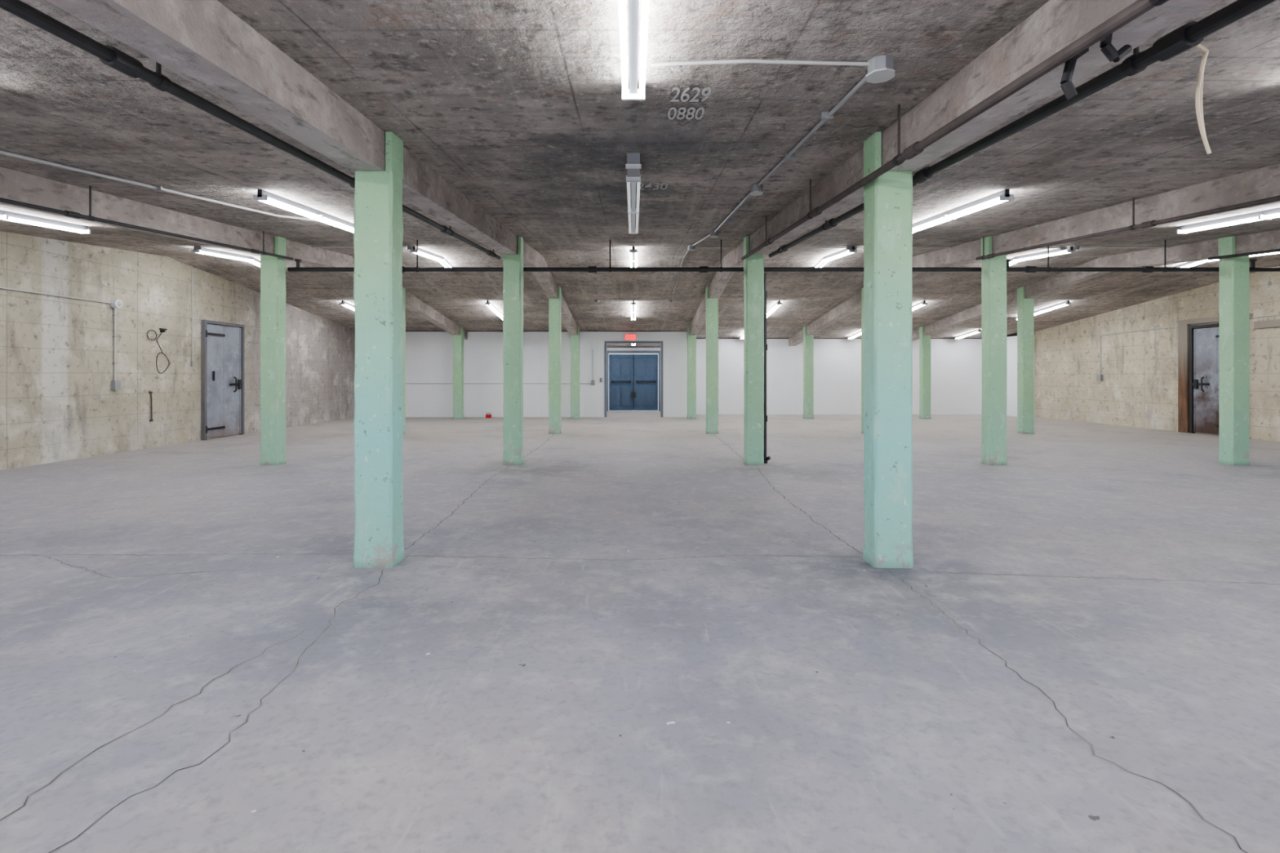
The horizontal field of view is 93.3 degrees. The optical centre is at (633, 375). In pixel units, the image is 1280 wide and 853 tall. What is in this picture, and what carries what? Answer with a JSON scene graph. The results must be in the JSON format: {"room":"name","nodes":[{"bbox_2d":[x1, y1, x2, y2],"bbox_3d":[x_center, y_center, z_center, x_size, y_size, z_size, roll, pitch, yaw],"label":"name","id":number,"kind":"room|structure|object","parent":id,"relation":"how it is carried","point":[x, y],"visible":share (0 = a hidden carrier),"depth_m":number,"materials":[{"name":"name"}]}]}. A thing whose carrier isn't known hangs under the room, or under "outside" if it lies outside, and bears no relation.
{"room":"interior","nodes":[
{"label":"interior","id":0,"kind":"room"},
{"bbox_2d":[0,231,355,470],"bbox_3d":[-9.509,-0.500,9.547,0.285,3.794,25.175,0,0,0],"label":"wall","id":1,"kind":"structure","parent":0,"point":[58,402],"depth_m":10.99,"materials":[{"name":"concrete"}]},
{"bbox_2d":[0,286,122,390],"bbox_3d":[-9.296,-0.560,5.957,0.142,1.634,10.013,0,0,0],"label":"conduit","id":2,"kind":"object","parent":1,"relation":"attached to","point":[115,384],"visible":1,"depth_m":10.83,"materials":[{"name":"metal"}]},
{"bbox_2d":[148,391,153,421],"bbox_3d":[-9.348,0.594,11.713,0.037,0.580,0.076,0,0,0],"label":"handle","id":3,"kind":"object","parent":1,"relation":"attached to","point":[150,393],"visible":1,"depth_m":11.70,"materials":[{"name":"black metal"}]},
{"bbox_2d":[146,328,169,373],"bbox_3d":[-9.329,-0.494,11.861,0.076,0.893,0.554,0,0,0],"label":"cable loop","id":4,"kind":"object","parent":1,"relation":"attached to","point":[162,330],"visible":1,"depth_m":11.88,"materials":[{"name":"metal"}]},
{"bbox_2d":[191,266,194,366],"bbox_3d":[-9.348,-1.254,12.806,0.038,2.109,0.057,0,0,0],"label":"conduit","id":5,"kind":"object","parent":1,"relation":"attached to","point":[192,361],"visible":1,"depth_m":12.80,"materials":[{"name":"grey metal"}]},
{"bbox_2d":[200,320,244,439],"bbox_3d":[-9.292,0.090,13.746,0.150,2.612,1.330,0,0,0],"label":"door","id":6,"kind":"structure","parent":1,"relation":"in","point":[222,347],"depth_m":13.69,"materials":[{"name":"grey metal"}]},
{"bbox_2d":[606,347,660,351],"bbox_3d":[0.000,0.125,22.448,3.040,2.543,3.515,0,0,0],"label":"wall","id":7,"kind":"structure","parent":0,"point":[607,348],"depth_m":23.94,"materials":[{"name":"white paint"}]},
{"bbox_2d":[606,351,660,411],"bbox_3d":[0.000,0.200,23.988,2.128,2.394,0.209,0,0,0],"label":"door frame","id":8,"kind":"structure","parent":7,"relation":"in","point":[633,380],"depth_m":23.97,"materials":[{"name":"grey paint"}]},
{"bbox_2d":[0,410,1279,852],"bbox_3d":[1.421,1.510,10.640,25.088,0.230,27.360,0,0,0],"label":"floor","id":9,"kind":"structure","parent":0,"point":[794,703],"depth_m":3.10,"materials":[{"name":"concrete"}]},
{"bbox_2d":[260,236,286,465],"bbox_3d":[-5.700,-0.401,9.558,0.297,3.596,0.252,0,0,0],"label":"column","id":10,"kind":"structure","parent":9,"relation":"on","point":[273,268],"depth_m":9.44,"materials":[{"name":"paint"}]},
{"bbox_2d":[352,132,404,568],"bbox_3d":[-1.898,-0.200,4.513,0.296,3.192,0.246,0,0,0],"label":"column","id":11,"kind":"structure","parent":9,"relation":"on","point":[378,222],"depth_m":4.39,"materials":[{"name":"paint"}]},
{"bbox_2d":[402,287,405,433],"bbox_3d":[-5.699,-0.374,14.630,0.286,3.541,0.253,0,0,0],"label":"column","id":12,"kind":"structure","parent":9,"relation":"on","point":[403,288],"depth_m":14.66,"materials":[{"name":"paint"}]},
{"bbox_2d":[453,326,463,418],"bbox_3d":[-5.699,-0.106,19.682,0.298,3.006,0.250,0,0,0],"label":"column","id":13,"kind":"structure","parent":9,"relation":"on","point":[458,340],"depth_m":19.57,"materials":[{"name":"paint"}]},
{"bbox_2d":[485,413,491,417],"bbox_3d":[-4.807,1.316,20.045,0.182,0.160,0.125,0,0,0],"label":"toolbox","id":14,"kind":"object","parent":9,"relation":"on","point":[486,415],"visible":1,"depth_m":19.99,"materials":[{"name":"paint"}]},
{"bbox_2d":[502,236,524,465],"bbox_3d":[-1.897,-0.401,9.557,0.292,3.596,0.245,0,0,0],"label":"column","id":15,"kind":"structure","parent":9,"relation":"on","point":[513,264],"depth_m":9.44,"materials":[{"name":"paint"}]},
{"bbox_2d":[548,286,561,434],"bbox_3d":[-1.901,-0.374,14.629,0.295,3.541,0.251,0,0,0],"label":"column","id":16,"kind":"structure","parent":9,"relation":"on","point":[554,304],"depth_m":14.51,"materials":[{"name":"paint"}]},
{"bbox_2d":[570,326,579,418],"bbox_3d":[-1.901,-0.106,19.683,0.296,3.006,0.252,0,0,0],"label":"column","id":17,"kind":"structure","parent":9,"relation":"on","point":[575,339],"depth_m":19.57,"materials":[{"name":"paint"}]},
{"bbox_2d":[687,326,696,418],"bbox_3d":[1.900,-0.106,19.683,0.296,3.006,0.250,0,0,0],"label":"column","id":18,"kind":"structure","parent":9,"relation":"on","point":[691,339],"depth_m":19.57,"materials":[{"name":"paint"}]},
{"bbox_2d":[705,286,718,434],"bbox_3d":[1.902,-0.374,14.627,0.294,3.541,0.249,0,0,0],"label":"column","id":19,"kind":"structure","parent":9,"relation":"on","point":[712,304],"depth_m":14.51,"materials":[{"name":"paint"}]},
{"bbox_2d":[742,236,764,465],"bbox_3d":[1.900,-0.401,9.557,0.298,3.596,0.250,0,0,0],"label":"column","id":20,"kind":"structure","parent":9,"relation":"on","point":[753,266],"depth_m":9.44,"materials":[{"name":"paint"}]},
{"bbox_2d":[764,273,770,463],"bbox_3d":[2.122,-0.123,9.667,0.099,3.040,0.163,0,0,-45],"label":"standpipe","id":21,"kind":"object","parent":9,"relation":"on","point":[766,459],"visible":0.6,"depth_m":9.66,"materials":[{"name":"black metal"}]},
{"bbox_2d":[803,326,813,418],"bbox_3d":[5.699,-0.106,19.684,0.297,3.006,0.245,0,0,0],"label":"column","id":22,"kind":"structure","parent":9,"relation":"on","point":[808,340],"depth_m":19.57,"materials":[{"name":"paint"}]},
{"bbox_2d":[861,287,863,433],"bbox_3d":[5.699,-0.374,14.630,0.296,3.541,0.253,0,0,0],"label":"column","id":23,"kind":"structure","parent":9,"relation":"on","point":[862,289],"depth_m":14.66,"materials":[{"name":"paint"}]},
{"bbox_2d":[862,132,914,568],"bbox_3d":[1.898,-0.200,4.511,0.295,3.192,0.251,0,0,0],"label":"column","id":24,"kind":"structure","parent":9,"relation":"on","point":[887,198],"depth_m":4.40,"materials":[{"name":"paint"}]},
{"bbox_2d":[919,326,931,418],"bbox_3d":[9.501,-0.106,19.684,0.295,3.006,0.252,0,0,0],"label":"column","id":25,"kind":"structure","parent":9,"relation":"on","point":[924,340],"depth_m":19.57,"materials":[{"name":"paint"}]},
{"bbox_2d":[981,236,1007,465],"bbox_3d":[5.703,-0.401,9.559,0.292,3.596,0.248,0,0,0],"label":"column","id":26,"kind":"structure","parent":9,"relation":"on","point":[993,270],"depth_m":9.44,"materials":[{"name":"paint"}]},
{"bbox_2d":[1017,286,1034,434],"bbox_3d":[9.501,-0.374,14.632,0.297,3.541,0.248,0,0,0],"label":"column","id":27,"kind":"structure","parent":9,"relation":"on","point":[1025,307],"depth_m":14.51,"materials":[{"name":"paint"}]},
{"bbox_2d":[1217,236,1249,465],"bbox_3d":[9.501,-0.401,9.556,0.297,3.596,0.250,0,0,0],"label":"column","id":28,"kind":"structure","parent":9,"relation":"on","point":[1233,273],"depth_m":9.44,"materials":[{"name":"paint"}]},
{"bbox_2d":[0,0,1279,347],"bbox_3d":[2.156,-1.894,10.640,23.617,1.576,27.360,0,0,0],"label":"ceiling","id":29,"kind":"structure","parent":0,"point":[517,105],"depth_m":4.57,"materials":[{"name":"concrete"}]},
{"bbox_2d":[0,209,90,234],"bbox_3d":[-7.695,-1.960,7.362,0.133,0.291,2.261,0,0,0],"label":"fluorescent light","id":30,"kind":"object","parent":29,"relation":"hanging from","point":[4,215],"visible":1,"depth_m":7.85,"materials":[{"name":"plastic"}]},
{"bbox_2d":[0,186,293,259],"bbox_3d":[-5.472,-1.779,6.935,0.055,0.722,5.513,0,0,0],"label":"pipe","id":31,"kind":"object","parent":29,"relation":"hanging from","point":[67,213],"visible":1,"depth_m":6.38,"materials":[{"name":"black metal"}]},
{"bbox_2d":[0,150,319,222],"bbox_3d":[-4.534,-1.855,5.610,1.299,0.441,5.142,0,0,0],"label":"conduit","id":32,"kind":"object","parent":29,"relation":"attached to","point":[153,188],"depth_m":5.91,"materials":[{"name":"grey metal"}]},
{"bbox_2d":[191,246,260,266],"bbox_3d":[-7.695,-2.280,11.713,0.133,0.233,2.223,0,0,0],"label":"fluorescent light","id":33,"kind":"object","parent":29,"relation":"hanging from","point":[251,260],"visible":0.72,"depth_m":11.43,"materials":[{"name":"plastic"}]},
{"bbox_2d":[0,166,467,339],"bbox_3d":[-5.733,-1.646,8.693,0.247,1.502,23.465,0,0,0],"label":"ceiling beam","id":34,"kind":"structure","parent":29,"relation":"attached to","point":[15,185],"depth_m":7.16,"materials":[{"name":"grey concrete"}]},
{"bbox_2d":[0,0,500,259],"bbox_3d":[-2.156,-1.592,4.370,0.080,1.154,10.644,0,0,0],"label":"pipe","id":35,"kind":"object","parent":29,"relation":"hanging from","point":[110,56],"visible":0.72,"depth_m":2.73,"materials":[{"name":"black metal"}]},
{"bbox_2d":[253,189,353,232],"bbox_3d":[-3.857,-1.960,7.362,0.133,0.291,2.261,0,0,0],"label":"fluorescent light","id":36,"kind":"object","parent":29,"relation":"hanging from","point":[268,197],"visible":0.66,"depth_m":6.97,"materials":[{"name":"plastic"}]},
{"bbox_2d":[194,245,413,250],"bbox_3d":[-5.747,-2.236,10.545,3.811,0.066,0.106,0,0,0],"label":"conduit","id":37,"kind":"object","parent":29,"relation":"attached to","point":[196,247],"depth_m":10.53,"materials":[{"name":"grey metal"}]},
{"bbox_2d":[44,0,577,335],"bbox_3d":[-1.933,-1.647,8.693,0.247,1.499,23.465,0,0,0],"label":"ceiling beam","id":38,"kind":"structure","parent":29,"relation":"attached to","point":[203,42],"depth_m":3.10,"materials":[{"name":"grey concrete"}]},
{"bbox_2d":[339,300,354,311],"bbox_3d":[-7.695,-1.826,17.005,0.133,0.332,2.090,0,0,0],"label":"fluorescent light","id":39,"kind":"object","parent":29,"relation":"hanging from","point":[343,303],"visible":0.34,"depth_m":16.22,"materials":[{"name":"plastic"}]},
{"bbox_2d":[409,246,453,267],"bbox_3d":[-3.857,-2.280,11.713,0.133,0.233,2.223,0,0,0],"label":"fluorescent light","id":40,"kind":"object","parent":29,"relation":"hanging from","point":[422,252],"visible":0.76,"depth_m":11.56,"materials":[{"name":"plastic"}]},
{"bbox_2d":[484,300,502,319],"bbox_3d":[-3.857,-1.826,17.005,0.133,0.332,2.090,0,0,0],"label":"fluorescent light","id":41,"kind":"object","parent":29,"relation":"hanging from","point":[488,303],"visible":0.76,"depth_m":16.68,"materials":[{"name":"plastic"}]},
{"bbox_2d":[595,299,671,302],"bbox_3d":[0.000,-1.969,15.865,2.006,0.066,0.106,0,0,0],"label":"conduit","id":42,"kind":"object","parent":29,"relation":"attached to","point":[596,300],"depth_m":15.86,"materials":[{"name":"grey metal"}]},
{"bbox_2d":[625,153,641,181],"bbox_3d":[0.000,-1.783,5.178,0.129,0.101,0.475,0,0,0],"label":"housing","id":43,"kind":"object","parent":29,"relation":"attached to","point":[633,166],"depth_m":5.01,"materials":[{"name":"grey metal"}]},
{"bbox_2d":[617,0,648,101],"bbox_3d":[0.000,-1.558,2.342,0.133,0.296,2.328,0,0,0],"label":"fluorescent light","id":44,"kind":"object","parent":29,"relation":"hanging from","point":[633,94],"visible":1,"depth_m":2.88,"materials":[{"name":"plastic"}]},
{"bbox_2d":[626,175,640,234],"bbox_3d":[0.000,-1.929,6.973,0.133,0.353,3.040,0,0,0],"label":"fluorescent light","id":45,"kind":"object","parent":29,"relation":"hanging from","point":[633,211],"visible":0.8,"depth_m":6.59,"materials":[{"name":"metal"}]},
{"bbox_2d":[629,246,637,267],"bbox_3d":[0.000,-2.280,11.713,0.133,0.233,2.223,0,0,0],"label":"fluorescent light","id":46,"kind":"object","parent":29,"relation":"hanging from","point":[633,251],"visible":0.79,"depth_m":11.29,"materials":[{"name":"plastic"}]},
{"bbox_2d":[631,301,635,319],"bbox_3d":[0.000,-1.826,17.005,0.133,0.332,2.090,0,0,0],"label":"fluorescent light","id":47,"kind":"object","parent":29,"relation":"hanging from","point":[633,307],"visible":1,"depth_m":16.85,"materials":[{"name":"plastic"}]},
{"bbox_2d":[651,55,894,294],"bbox_3d":[0.746,-1.995,9.177,1.303,0.793,12.048,0,0,0],"label":"conduit","id":48,"kind":"object","parent":29,"relation":"attached to","point":[880,68],"depth_m":3.22,"materials":[{"name":"grey metal"}]},
{"bbox_2d":[766,300,782,317],"bbox_3d":[3.857,-1.826,17.005,0.133,0.332,2.090,0,0,0],"label":"fluorescent light","id":49,"kind":"object","parent":29,"relation":"hanging from","point":[775,306],"visible":0.66,"depth_m":16.55,"materials":[{"name":"plastic"}]},
{"bbox_2d":[287,240,1279,272],"bbox_3d":[3.752,-1.945,9.823,18.715,0.534,0.103,0,0,0],"label":"pipe","id":50,"kind":"object","parent":29,"relation":"hanging from","point":[591,268],"visible":0.78,"depth_m":9.79,"materials":[{"name":"black metal"}]},
{"bbox_2d":[813,246,857,267],"bbox_3d":[3.857,-2.280,11.713,0.133,0.233,2.223,0,0,0],"label":"fluorescent light","id":51,"kind":"object","parent":29,"relation":"hanging from","point":[844,252],"visible":0.82,"depth_m":11.54,"materials":[{"name":"plastic"}]},
{"bbox_2d":[848,330,861,339],"bbox_3d":[7.695,-1.429,20.758,0.133,0.261,1.425,0,0,0],"label":"fluorescent light","id":52,"kind":"object","parent":29,"relation":"hanging from","point":[858,334],"visible":0.66,"depth_m":20.94,"materials":[{"name":"plastic"}]},
{"bbox_2d":[912,300,927,311],"bbox_3d":[7.695,-1.826,17.005,0.133,0.332,2.090,0,0,0],"label":"fluorescent light","id":53,"kind":"object","parent":29,"relation":"hanging from","point":[923,303],"visible":0.34,"depth_m":16.23,"materials":[{"name":"plastic"}]},
{"bbox_2d":[741,0,1168,260],"bbox_3d":[1.700,-1.570,4.987,0.072,0.950,8.839,0,0,0],"label":"pipe","id":54,"kind":"object","parent":29,"relation":"hanging from","point":[1139,7],"visible":1,"depth_m":2.82,"materials":[{"name":"metal"}]},
{"bbox_2d":[688,0,1222,335],"bbox_3d":[1.933,-1.648,8.693,0.247,1.499,23.465,0,0,0],"label":"ceiling beam","id":55,"kind":"structure","parent":29,"relation":"attached to","point":[1057,24],"depth_m":3.17,"materials":[{"name":"grey concrete"}]},
{"bbox_2d":[912,189,1013,233],"bbox_3d":[3.857,-1.960,7.362,0.133,0.291,2.261,0,0,0],"label":"fluorescent light","id":56,"kind":"object","parent":29,"relation":"hanging from","point":[1002,196],"visible":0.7,"depth_m":6.98,"materials":[{"name":"plastic"}]},
{"bbox_2d":[955,328,981,339],"bbox_3d":[11.495,-1.429,20.758,0.133,0.261,1.425,0,0,0],"label":"fluorescent light","id":57,"kind":"object","parent":29,"relation":"hanging from","point":[968,334],"visible":0.92,"depth_m":20.73,"materials":[{"name":"plastic"}]},
{"bbox_2d":[768,0,1277,257],"bbox_3d":[2.156,-1.579,4.275,0.094,1.111,10.455,0,0,0],"label":"pipe","id":58,"kind":"object","parent":29,"relation":"hanging from","point":[1189,35],"visible":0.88,"depth_m":2.69,"materials":[{"name":"black metal"}]},
{"bbox_2d":[1195,44,1211,154],"bbox_3d":[2.250,-1.111,2.416,0.112,0.451,0.021,0,0,0],"label":"hanging cord","id":59,"kind":"object","parent":58,"relation":"hanging from","point":[1198,96],"visible":0.97,"depth_m":2.41,"materials":[{"name":"white plastic"}]},
{"bbox_2d":[788,163,1279,346],"bbox_3d":[5.733,-1.648,9.405,0.247,1.498,24.890,0,0,0],"label":"ceiling beam","id":60,"kind":"structure","parent":29,"relation":"attached to","point":[1263,183],"depth_m":7.10,"materials":[{"name":"grey concrete"}]},
{"bbox_2d":[1008,246,1075,266],"bbox_3d":[7.695,-2.280,11.713,0.133,0.233,2.223,0,0,0],"label":"fluorescent light","id":61,"kind":"object","parent":29,"relation":"hanging from","point":[1015,260],"visible":0.7,"depth_m":11.41,"materials":[{"name":"plastic"}]},
{"bbox_2d":[1016,300,1071,319],"bbox_3d":[11.495,-1.826,17.005,0.133,0.332,2.090,0,0,0],"label":"fluorescent light","id":62,"kind":"object","parent":29,"relation":"hanging from","point":[1065,303],"visible":0.76,"depth_m":16.55,"materials":[{"name":"plastic"}]},
{"bbox_2d":[911,229,1279,342],"bbox_3d":[9.533,-1.648,9.405,0.247,1.499,24.890,0,0,0],"label":"ceiling beam","id":63,"kind":"structure","parent":29,"relation":"attached to","point":[1270,240],"depth_m":11.54,"materials":[{"name":"grey concrete"}]},
{"bbox_2d":[1060,33,1132,99],"bbox_3d":[1.817,-1.232,2.404,0.111,0.198,0.263,0,0,-10],"label":"bracket","id":64,"kind":"object","parent":29,"relation":"attached to","point":[1108,49],"visible":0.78,"depth_m":2.45,"materials":[{"name":"metal"}]},
{"bbox_2d":[975,195,1279,260],"bbox_3d":[5.510,-1.709,5.795,0.066,0.954,7.794,0,0,0],"label":"pipe","id":65,"kind":"object","parent":29,"relation":"hanging from","point":[1153,223],"visible":1,"depth_m":6.55,"materials":[{"name":"metal"}]},
{"bbox_2d":[1173,259,1218,267],"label":"fluorescent light","id":66,"kind":"object","parent":29,"relation":"hanging from","point":[1188,264],"depth_m":12.42,"materials":[{"name":"plastic"}]},
{"bbox_2d":[1176,207,1279,234],"bbox_3d":[7.695,-1.960,7.362,0.133,0.291,2.261,0,0,0],"label":"fluorescent light","id":67,"kind":"object","parent":29,"relation":"hanging from","point":[1269,214],"visible":1,"depth_m":7.76,"materials":[{"name":"plastic"}]},
{"bbox_2d":[1208,248,1279,260],"bbox_3d":[9.234,-1.747,6.745,0.066,0.726,5.894,0,0,0],"label":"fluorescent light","id":68,"kind":"object","parent":29,"relation":"hanging from","point":[1275,250],"visible":1,"depth_m":9.11,"materials":[{"name":"black metal"}]},
{"bbox_2d":[1248,252,1279,257],"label":"fluorescent light","id":69,"kind":"object","parent":29,"relation":"hanging from","point":[1274,252],"depth_m":10.97,"materials":[{"name":"plastic"}]},
{"bbox_2d":[640,182,667,189],"bbox_3d":[0.190,-1.903,6.063,0.305,0.001,0.295,0,5,0],"label":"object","id":70,"kind":"structure","parent":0,"point":[650,186],"depth_m":6.07,"materials":[{"name":"grey paint"}]},
{"bbox_2d":[667,107,704,119],"bbox_3d":[0.348,-1.738,4.005,0.239,0.001,0.233,0,5,0],"label":"number","id":71,"kind":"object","parent":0,"point":[694,109],"depth_m":4.01,"materials":[{"name":"white paint"}]},
{"bbox_2d":[670,87,711,102],"bbox_3d":[0.347,-1.712,3.682,0.238,0.001,0.235,0,5,0],"label":"number","id":72,"kind":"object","parent":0,"point":[677,89],"depth_m":3.68,"materials":[{"name":"white paint"}]},
{"bbox_2d":[404,331,1017,417],"bbox_3d":[2.156,-0.047,21.270,23.047,2.887,1.691,0,0,0],"label":"wall","id":73,"kind":"structure","parent":0,"point":[956,365],"depth_m":20.43,"materials":[{"name":"white paint"}]},
{"bbox_2d":[404,349,601,385],"bbox_3d":[-4.902,-0.285,20.396,7.676,1.197,0.057,0,0,0],"label":"conduit","id":74,"kind":"object","parent":73,"relation":"attached to","point":[593,382],"visible":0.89,"depth_m":20.40,"materials":[{"name":"grey metal"}]},
{"bbox_2d":[624,333,635,340],"bbox_3d":[-0.104,-1.302,20.389,0.399,0.228,0.072,0,0,0],"label":"exit sign","id":75,"kind":"object","parent":73,"relation":"attached to","point":[627,336],"visible":1,"depth_m":20.36,"materials":[{"name":"plastic"}]},
{"bbox_2d":[604,341,662,417],"bbox_3d":[0.009,0.114,20.406,1.976,2.565,0.038,0,0,0],"label":"trim","id":76,"kind":"structure","parent":73,"relation":"attached to","point":[605,342],"depth_m":20.39,"materials":[{"name":"grey paint"}]},
{"bbox_2d":[687,246,852,251],"bbox_3d":[2.404,-2.244,10.640,2.899,0.066,0.106,0,0,0],"label":"conduit","id":77,"kind":"object","parent":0,"point":[848,248],"depth_m":10.63,"materials":[{"name":"grey metal"}]},
{"bbox_2d":[854,246,1066,251],"bbox_3d":[5.747,-2.247,10.678,3.811,0.066,0.106,0,0,0],"label":"conduit","id":78,"kind":"object","parent":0,"point":[1062,248],"depth_m":10.67,"materials":[{"name":"grey metal"}]},
{"bbox_2d":[1073,246,1168,250],"bbox_3d":[9.595,-2.244,10.640,3.716,0.066,0.106,0,0,0],"label":"conduit","id":79,"kind":"object","parent":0,"point":[1077,248],"depth_m":10.63,"materials":[{"name":"grey metal"}]},
{"bbox_2d":[1034,266,1279,441],"bbox_3d":[13.822,-0.500,9.547,0.285,3.794,25.175,0,0,0],"label":"wall","id":80,"kind":"structure","parent":0,"point":[1138,388],"depth_m":16.24,"materials":[{"name":"concrete"}]},
{"bbox_2d":[1189,323,1218,434],"bbox_3d":[13.605,0.090,14.117,0.150,2.612,1.311,0,0,0],"label":"door","id":81,"kind":"structure","parent":80,"relation":"in","point":[1204,341],"depth_m":14.42,"materials":[{"name":"metal"}]},
{"bbox_2d":[1177,313,1253,432],"bbox_3d":[13.633,0.009,14.203,0.095,2.774,1.729,0,0,0],"label":"trim","id":82,"kind":"structure","parent":80,"relation":"attached to","point":[1184,326],"depth_m":14.90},
{"bbox_2d":[1096,314,1279,380],"bbox_3d":[13.642,-0.662,11.723,0.076,1.609,12.046,0,0,0],"label":"conduit","id":83,"kind":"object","parent":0,"point":[1099,377],"depth_m":16.99,"materials":[{"name":"grey metal"}]},
{"bbox_2d":[1253,320,1279,328],"bbox_3d":[13.642,-1.092,12.806,0.076,0.418,0.912,0,0,0],"label":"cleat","id":84,"kind":"object","parent":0,"point":[1272,323],"depth_m":12.99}
]}

